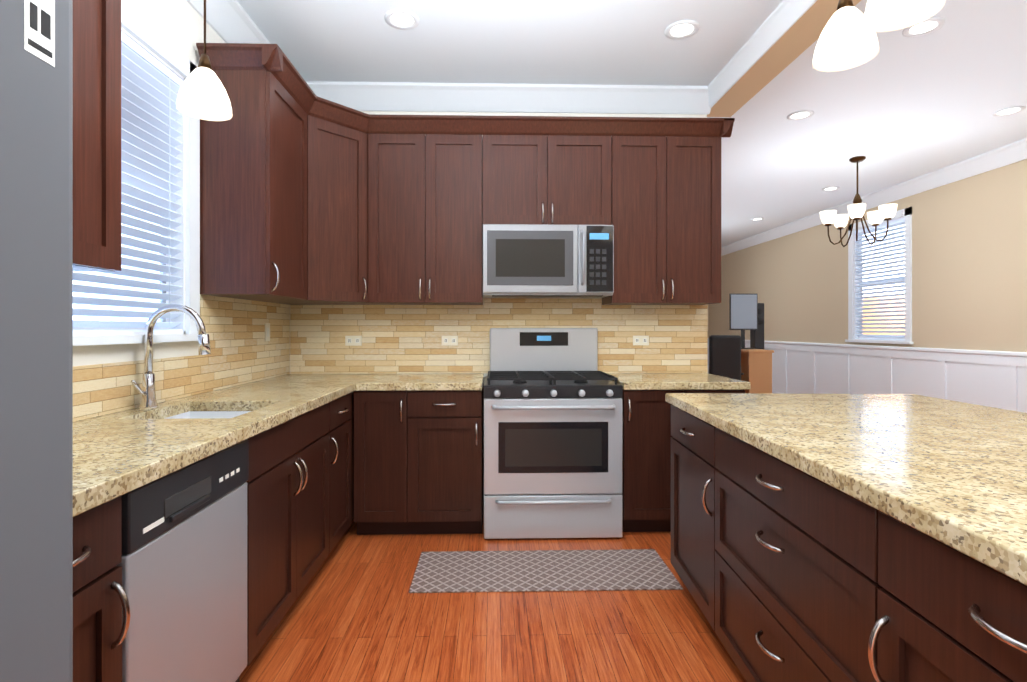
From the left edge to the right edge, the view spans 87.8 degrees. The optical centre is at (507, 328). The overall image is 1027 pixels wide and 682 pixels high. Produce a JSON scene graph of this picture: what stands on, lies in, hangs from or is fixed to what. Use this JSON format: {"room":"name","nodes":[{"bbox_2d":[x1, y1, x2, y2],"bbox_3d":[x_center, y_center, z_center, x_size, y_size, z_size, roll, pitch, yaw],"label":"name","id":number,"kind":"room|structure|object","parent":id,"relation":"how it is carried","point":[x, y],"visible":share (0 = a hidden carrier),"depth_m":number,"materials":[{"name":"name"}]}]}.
{"room":"kitchen","nodes":[
{"label":"kitchen","id":0,"kind":"room"},
{"bbox_2d":[73,0,224,365],"bbox_3d":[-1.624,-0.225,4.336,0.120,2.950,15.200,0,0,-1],"label":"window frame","id":1,"kind":"structure","parent":0,"point":[178,25],"depth_m":2.39,"materials":[{"name":"white wood"}]},
{"bbox_2d":[73,0,120,271],"bbox_3d":[-1.307,-0.769,1.212,0.346,1.200,0.738,0,0,-1],"label":"upper cabinet","id":2,"kind":"object","parent":1,"relation":"attached to","point":[96,23],"depth_m":1.50,"materials":[{"name":"brown wood"}]},
{"bbox_2d":[73,0,199,345],"bbox_3d":[-1.531,-0.604,2.093,0.150,1.322,1.060,0,0,-1],"label":"window","id":3,"kind":"structure","parent":1,"relation":"in","point":[139,28],"depth_m":2.47,"materials":[{"name":"white"}]},
{"bbox_2d":[73,31,182,332],"bbox_3d":[-1.532,-0.573,2.093,0.049,1.188,0.822,0,0,-1],"label":"window blinds","id":4,"kind":"object","parent":3,"relation":"attached to","point":[151,85],"visible":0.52,"depth_m":2.26,"materials":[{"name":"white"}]},
{"bbox_2d":[73,294,289,421],"bbox_3d":[-1.505,0.075,2.297,0.012,0.488,2.957,0,0,-1],"label":"backsplash","id":5,"kind":"structure","parent":1,"relation":"attached to","point":[243,351],"depth_m":2.74,"materials":[{"name":"beige tile"}]},
{"bbox_2d":[265,323,269,340],"bbox_3d":[-1.523,0.022,3.393,0.008,0.115,0.070,0,0,-1],"label":"electrical outlet plate","id":6,"kind":"object","parent":5,"relation":"attached to","point":[267,331],"visible":1,"depth_m":3.38,"materials":[{"name":"beige plastic"}]},
{"bbox_2d":[196,44,312,303],"bbox_3d":[-1.329,-0.770,2.925,0.390,1.200,0.602,0,0,-1],"label":"upper cabinet","id":7,"kind":"object","parent":1,"relation":"attached to","point":[308,196],"depth_m":2.63,"materials":[{"name":"brown wood"}]},
{"bbox_2d":[186,0,1026,255],"bbox_3d":[1.595,-1.625,4.419,6.320,0.150,15.200,0,0,-1],"label":"crown molding","id":8,"kind":"structure","parent":1,"relation":"attached to","point":[1008,154],"depth_m":3.59,"materials":[{"name":"white"}]},
{"bbox_2d":[240,509,745,681],"bbox_3d":[1.595,1.280,4.419,6.560,0.060,15.440,0,0,-1],"label":"floor","id":9,"kind":"structure","parent":0,"point":[357,612],"depth_m":2.22,"materials":[{"name":"brown wood"}]},
{"bbox_2d":[0,0,72,681],"bbox_3d":[-1.014,0.356,0.343,0.854,1.790,0.945,0,0,-1],"label":"refrigerator","id":10,"kind":"object","parent":9,"relation":"on","point":[36,340],"visible":1,"depth_m":0.74,"materials":[{"name":"grey metal"}]},
{"bbox_2d":[73,496,130,681],"bbox_3d":[-1.167,0.808,1.012,0.617,0.884,0.360,0,0,-1],"label":"base cabinet","id":11,"kind":"object","parent":9,"relation":"on","point":[99,596],"depth_m":1.13,"materials":[{"name":"brown wood"}]},
{"bbox_2d":[73,416,268,519],"bbox_3d":[-1.166,0.343,1.364,0.637,0.045,1.087,0,0,-1],"label":"countertop","id":12,"kind":"structure","parent":11,"relation":"on","point":[114,456],"depth_m":1.47,"materials":[{"name":"beige stone"}]},
{"bbox_2d":[131,304,210,409],"bbox_3d":[-1.330,0.111,2.102,0.277,0.419,0.146,0,0,-1],"label":"faucet","id":13,"kind":"object","parent":12,"relation":"on","point":[148,401],"depth_m":2.13,"materials":[{"name":"silver metal"}]},
{"bbox_2d":[164,411,250,418],"bbox_3d":[-1.197,0.440,2.137,0.408,0.148,0.468,0,0,-1],"label":"sink basin","id":14,"kind":"object","parent":12,"relation":"in","point":[176,414],"depth_m":2.36,"materials":[{"name":"silver metal"}]},
{"bbox_2d":[117,439,248,681],"bbox_3d":[-1.142,0.810,1.498,0.578,0.880,0.600,0,0,-1],"label":"dishwasher","id":15,"kind":"object","parent":9,"relation":"on","point":[183,563],"visible":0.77,"depth_m":1.45,"materials":[{"name":"grey metal"}]},
{"bbox_2d":[181,456,308,665],"bbox_3d":[-1.195,0.920,2.101,0.617,0.660,0.591,0,0,-1],"label":"base cabinet","id":16,"kind":"object","parent":9,"relation":"on","point":[277,486],"depth_m":2.05,"materials":[{"name":"brown wood"}]},
{"bbox_2d":[165,400,336,581],"bbox_3d":[-1.207,0.808,2.580,0.617,0.884,0.366,0,0,-1],"label":"base cabinet","id":17,"kind":"object","parent":9,"relation":"on","point":[296,431],"depth_m":2.50,"materials":[{"name":"brown wood"}]},
{"bbox_2d":[165,374,377,411],"bbox_3d":[-1.210,0.342,3.080,0.637,0.045,1.427,0,0,-1],"label":"countertop","id":18,"kind":"structure","parent":17,"relation":"on","point":[289,392],"depth_m":2.60,"materials":[{"name":"beige stone"}]},
{"bbox_2d":[337,392,352,542],"bbox_3d":[-1.215,0.808,2.876,0.617,0.884,0.491,0,0,-1],"label":"base cabinet","id":19,"kind":"object","parent":9,"relation":"on","point":[345,405],"depth_m":3.01,"materials":[{"name":"brown wood"}]},
{"bbox_2d":[354,373,483,534],"bbox_3d":[-0.538,0.785,3.469,0.762,0.930,0.684,0,0,-1],"label":"base cabinet","id":20,"kind":"object","parent":9,"relation":"on","point":[418,453],"visible":1,"depth_m":3.17,"materials":[{"name":"brown wood"}]},
{"bbox_2d":[356,373,483,390],"bbox_3d":[-0.529,0.343,3.478,0.743,0.045,0.667,0,0,-1],"label":"countertop","id":21,"kind":"structure","parent":20,"relation":"on","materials":[{"name":"stone"}]},
{"bbox_2d":[409,549,682,592],"bbox_3d":[0.182,1.245,2.765,1.310,0.008,0.455,0,0,-1],"label":"rug","id":22,"kind":"object","parent":9,"relation":"on","point":[530,571],"visible":1,"depth_m":2.73,"materials":[{"name":"grey fabric"}]},
{"bbox_2d":[483,328,622,538],"bbox_3d":[0.264,0.623,3.456,0.826,1.255,0.725,0,0,-1],"label":"range","id":23,"kind":"object","parent":9,"relation":"on","point":[553,434],"visible":1,"depth_m":3.15,"materials":[{"name":"silver metal"}]},
{"bbox_2d":[607,373,749,531],"bbox_3d":[1.066,0.785,3.511,0.764,0.930,0.684,0,0,-1],"label":"base cabinet","id":24,"kind":"object","parent":9,"relation":"on","point":[646,493],"visible":0.52,"depth_m":3.21,"materials":[{"name":"brown wood"}]},
{"bbox_2d":[607,373,749,389],"bbox_3d":[1.066,0.343,3.519,0.764,0.045,0.667,0,0,-1],"label":"countertop","id":25,"kind":"structure","parent":24,"relation":"on","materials":[{"name":"stone"}]},
{"bbox_2d":[671,405,704,615],"bbox_3d":[1.371,0.808,2.308,1.160,0.884,0.612,0,0,2],"label":"base cabinet","id":26,"kind":"object","parent":9,"relation":"on","point":[687,433],"depth_m":2.35,"materials":[{"name":"brown wood"}]},
{"bbox_2d":[709,335,743,379],"bbox_3d":[2.620,0.662,6.661,0.583,1.167,0.580,0,0,-1],"label":"office chair","id":27,"kind":"object","parent":9,"relation":"on","point":[724,355],"visible":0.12,"depth_m":6.38,"materials":[{"name":"black leather"}]},
{"bbox_2d":[741,349,773,392],"bbox_3d":[3.395,0.769,7.767,0.350,0.960,1.200,0,0,-1],"label":"desk","id":28,"kind":"object","parent":9,"relation":"on","point":[756,367],"visible":0.4,"depth_m":7.19,"materials":[{"name":"brown wood"}]},
{"bbox_2d":[729,293,757,348],"bbox_3d":[3.368,-0.106,7.616,0.400,0.789,0.180,0,0,-1],"label":"monitor","id":29,"kind":"object","parent":28,"relation":"on","point":[743,312],"visible":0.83,"depth_m":7.60,"materials":[{"name":"grey plastic"}]},
{"bbox_2d":[750,303,763,348],"bbox_3d":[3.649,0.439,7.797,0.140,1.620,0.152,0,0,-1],"label":"speaker","id":30,"kind":"object","parent":28,"relation":"on","point":[756,339],"visible":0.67,"depth_m":7.72,"materials":[{"name":"grey plastic"}]},
{"bbox_2d":[705,425,864,681],"bbox_3d":[1.351,0.808,1.542,1.160,0.884,1.052,0,0,2],"label":"base cabinet","id":31,"kind":"object","parent":9,"relation":"on","point":[848,537],"depth_m":1.51,"materials":[{"name":"brown wood"}]},
{"bbox_2d":[665,393,1026,588],"bbox_3d":[1.336,0.343,0.597,1.210,0.045,4.090,0,0,2],"label":"countertop","id":32,"kind":"structure","parent":31,"relation":"on","point":[953,473],"depth_m":1.38,"materials":[{"name":"beige stone"}]},
{"bbox_2d":[865,509,1026,681],"bbox_3d":[1.329,0.809,0.740,1.160,0.884,0.686,0,0,2],"label":"base cabinet","id":33,"kind":"object","parent":9,"relation":"on","point":[932,614],"depth_m":0.95,"materials":[{"name":"brown wood"}]},
{"bbox_2d":[361,111,706,379],"bbox_3d":[-0.054,-0.225,3.886,2.995,2.950,0.120,0,0,-1],"label":"wall","id":34,"kind":"structure","parent":0,"point":[535,114],"depth_m":3.83,"materials":[{"name":"white paint"}]},
{"bbox_2d":[288,92,376,304],"bbox_3d":[-1.190,-0.770,3.446,0.695,1.200,0.696,0,0,-1],"label":"upper cabinet","id":35,"kind":"object","parent":34,"relation":"attached to","point":[344,138],"depth_m":3.36,"materials":[{"name":"brown wood"}]},
{"bbox_2d":[361,115,492,304],"bbox_3d":[-0.539,-0.770,3.624,0.874,1.200,0.374,0,0,-1],"label":"upper cabinet","id":36,"kind":"object","parent":34,"relation":"attached to","point":[435,172],"depth_m":3.49,"materials":[{"name":"brown wood"}]},
{"bbox_2d":[290,298,707,373],"bbox_3d":[-0.046,0.051,3.820,2.981,0.535,0.012,0,0,-1],"label":"backsplash","id":37,"kind":"structure","parent":34,"relation":"attached to","point":[401,339],"depth_m":3.81,"materials":[{"name":"beige tile"}]},
{"bbox_2d":[345,336,361,345],"bbox_3d":[-1.089,0.085,3.783,0.116,0.070,0.008,0,0,-1],"label":"electrical outlet plate","id":38,"kind":"object","parent":37,"relation":"attached to","point":[353,340],"visible":1,"depth_m":3.78,"materials":[{"name":"beige plastic"}]},
{"bbox_2d":[442,336,457,345],"bbox_3d":[-0.410,0.085,3.801,0.116,0.070,0.008,0,0,-1],"label":"electrical outlet plate","id":39,"kind":"object","parent":37,"relation":"attached to","point":[449,340],"visible":1,"depth_m":3.80,"materials":[{"name":"beige plastic"}]},
{"bbox_2d":[633,336,648,344],"bbox_3d":[0.960,0.085,3.836,0.116,0.070,0.008,0,0,-1],"label":"electrical outlet plate","id":40,"kind":"object","parent":37,"relation":"attached to","point":[640,340],"visible":1,"depth_m":3.83,"materials":[{"name":"beige plastic"}]},
{"bbox_2d":[306,81,705,113],"bbox_3d":[-0.004,-1.625,3.766,2.790,0.150,0.122,0,0,-1],"label":"crown molding","id":41,"kind":"structure","parent":34,"relation":"attached to","point":[360,96],"depth_m":3.76,"materials":[{"name":"white paint"}]},
{"bbox_2d":[493,116,612,224],"bbox_3d":[0.257,-1.025,3.668,0.850,0.690,0.328,0,0,-1],"label":"upper cabinet","id":42,"kind":"object","parent":34,"relation":"attached to","point":[548,170],"depth_m":3.51,"materials":[{"name":"brown wood"}]},
{"bbox_2d":[483,224,613,297],"bbox_3d":[0.261,-0.445,3.602,0.846,0.461,0.437,0,0,-1],"label":"microwave","id":43,"kind":"object","parent":42,"relation":"attached to","point":[543,261],"visible":1,"depth_m":3.43,"materials":[{"name":"silver metal"}]},
{"bbox_2d":[602,117,724,304],"bbox_3d":[1.016,-0.770,3.687,0.795,1.200,0.328,0,0,-1],"label":"upper cabinet","id":44,"kind":"object","parent":34,"relation":"attached to","point":[667,170],"depth_m":3.53,"materials":[{"name":"brown wood"}]},
{"bbox_2d":[237,0,1026,246],"bbox_3d":[1.595,-1.730,4.419,6.560,0.060,15.440,0,0,-1],"label":"ceiling","id":45,"kind":"structure","parent":0,"point":[899,107],"depth_m":3.49,"materials":[{"name":"white paint"}]},
{"bbox_2d":[176,0,231,120],"bbox_3d":[-1.170,-1.270,2.067,0.190,0.860,0.190,0,0,-1],"label":"light","id":46,"kind":"object","parent":45,"relation":"hanging from","point":[202,94],"visible":1,"depth_m":2.04,"materials":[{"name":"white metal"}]},
{"bbox_2d":[384,9,419,29],"bbox_3d":[-0.578,-1.695,2.932,0.190,0.009,0.190,0,0,-1],"label":"recessed light","id":47,"kind":"object","parent":45,"relation":"in","point":[402,19],"visible":1,"depth_m":2.93,"materials":[{"name":"white glass"}]},
{"bbox_2d":[664,20,698,38],"bbox_3d":[0.990,-1.695,3.033,0.190,0.009,0.190,0,0,-1],"label":"recessed light","id":48,"kind":"object","parent":45,"relation":"in","point":[682,29],"visible":1,"depth_m":3.03,"materials":[{"name":"white"}]},
{"bbox_2d":[707,0,860,116],"bbox_3d":[1.653,-1.639,0.404,0.210,0.120,7.170,0,0,-1],"label":"ceiling beam","id":49,"kind":"structure","parent":45,"relation":"attached to","point":[801,35],"depth_m":3.10,"materials":[{"name":"beige paint"}]},
{"bbox_2d":[787,110,813,119],"bbox_3d":[2.330,-1.695,4.247,0.190,0.009,0.190,0,0,-1],"label":"recessed light","id":50,"kind":"object","parent":45,"relation":"in","point":[801,115],"visible":1,"depth_m":4.24,"materials":[{"name":"white"}]},
{"bbox_2d":[822,186,839,190],"bbox_3d":[3.923,-1.696,6.479,0.190,0.009,0.190,0,0,-1],"label":"recessed light","id":51,"kind":"object","parent":45,"relation":"in","point":[830,188],"visible":1,"depth_m":6.47,"materials":[{"name":"white glass"}]},
{"bbox_2d":[820,156,897,246],"bbox_3d":[3.492,-1.272,5.353,0.644,0.857,0.620,0,0,-1],"label":"chandelier","id":52,"kind":"object","parent":45,"relation":"hanging from","point":[857,208],"visible":1,"depth_m":5.33,"materials":[{"name":"white glass"}]},
{"bbox_2d":[813,0,944,71],"bbox_3d":[1.168,-1.314,1.577,0.194,0.770,0.760,0,0,-1],"label":"light","id":53,"kind":"object","parent":45,"relation":"hanging from","point":[848,39],"visible":1,"depth_m":1.76,"materials":[{"name":"white glass"}]},
{"bbox_2d":[902,17,944,36],"bbox_3d":[2.341,-1.695,3.007,0.190,0.009,0.190,0,0,-1],"label":"recessed light","id":54,"kind":"object","parent":45,"relation":"in","point":[929,25],"visible":0.94,"depth_m":3.01,"materials":[{"name":"white glass"}]},
{"bbox_2d":[992,106,1025,115],"bbox_3d":[3.912,-1.695,4.168,0.190,0.009,0.190,0,0,-1],"label":"recessed light","id":55,"kind":"object","parent":45,"relation":"in","point":[1009,111],"visible":1,"depth_m":4.16,"materials":[{"name":"white"}]},
{"bbox_2d":[708,304,708,337],"bbox_3d":[1.398,-0.227,12.076,6.560,2.950,0.120,0,0,-1],"label":"wall","id":56,"kind":"structure","parent":0,"point":[708,320],"depth_m":12.10,"materials":[{"name":"beige paint"}]},
{"bbox_2d":[709,159,1026,351],"bbox_3d":[4.814,-0.225,4.502,0.120,2.950,15.200,0,0,-1],"label":"wall","id":57,"kind":"structure","parent":0,"point":[969,263],"depth_m":5.88,"materials":[{"name":"beige paint"}]},
{"bbox_2d":[708,338,1026,412],"bbox_3d":[4.733,0.732,4.500,0.042,1.035,15.200,0,0,-1],"label":"wainscoting","id":58,"kind":"structure","parent":57,"relation":"attached to","point":[995,379],"depth_m":6.34,"materials":[{"name":"white wood"}]},
{"bbox_2d":[845,207,912,343],"bbox_3d":[4.721,-0.617,6.760,0.150,1.597,1.130,0,0,-1],"label":"window","id":59,"kind":"structure","parent":57,"relation":"in","point":[906,213],"depth_m":6.79,"materials":[{"name":"white plastic"}]},
{"bbox_2d":[855,218,904,339],"bbox_3d":[4.721,-0.586,6.760,0.049,1.463,0.892,0,0,-1],"label":"window blinds","id":60,"kind":"object","parent":59,"relation":"attached to","point":[894,223],"visible":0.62,"depth_m":6.73,"materials":[{"name":"white plastic"}]}
]}

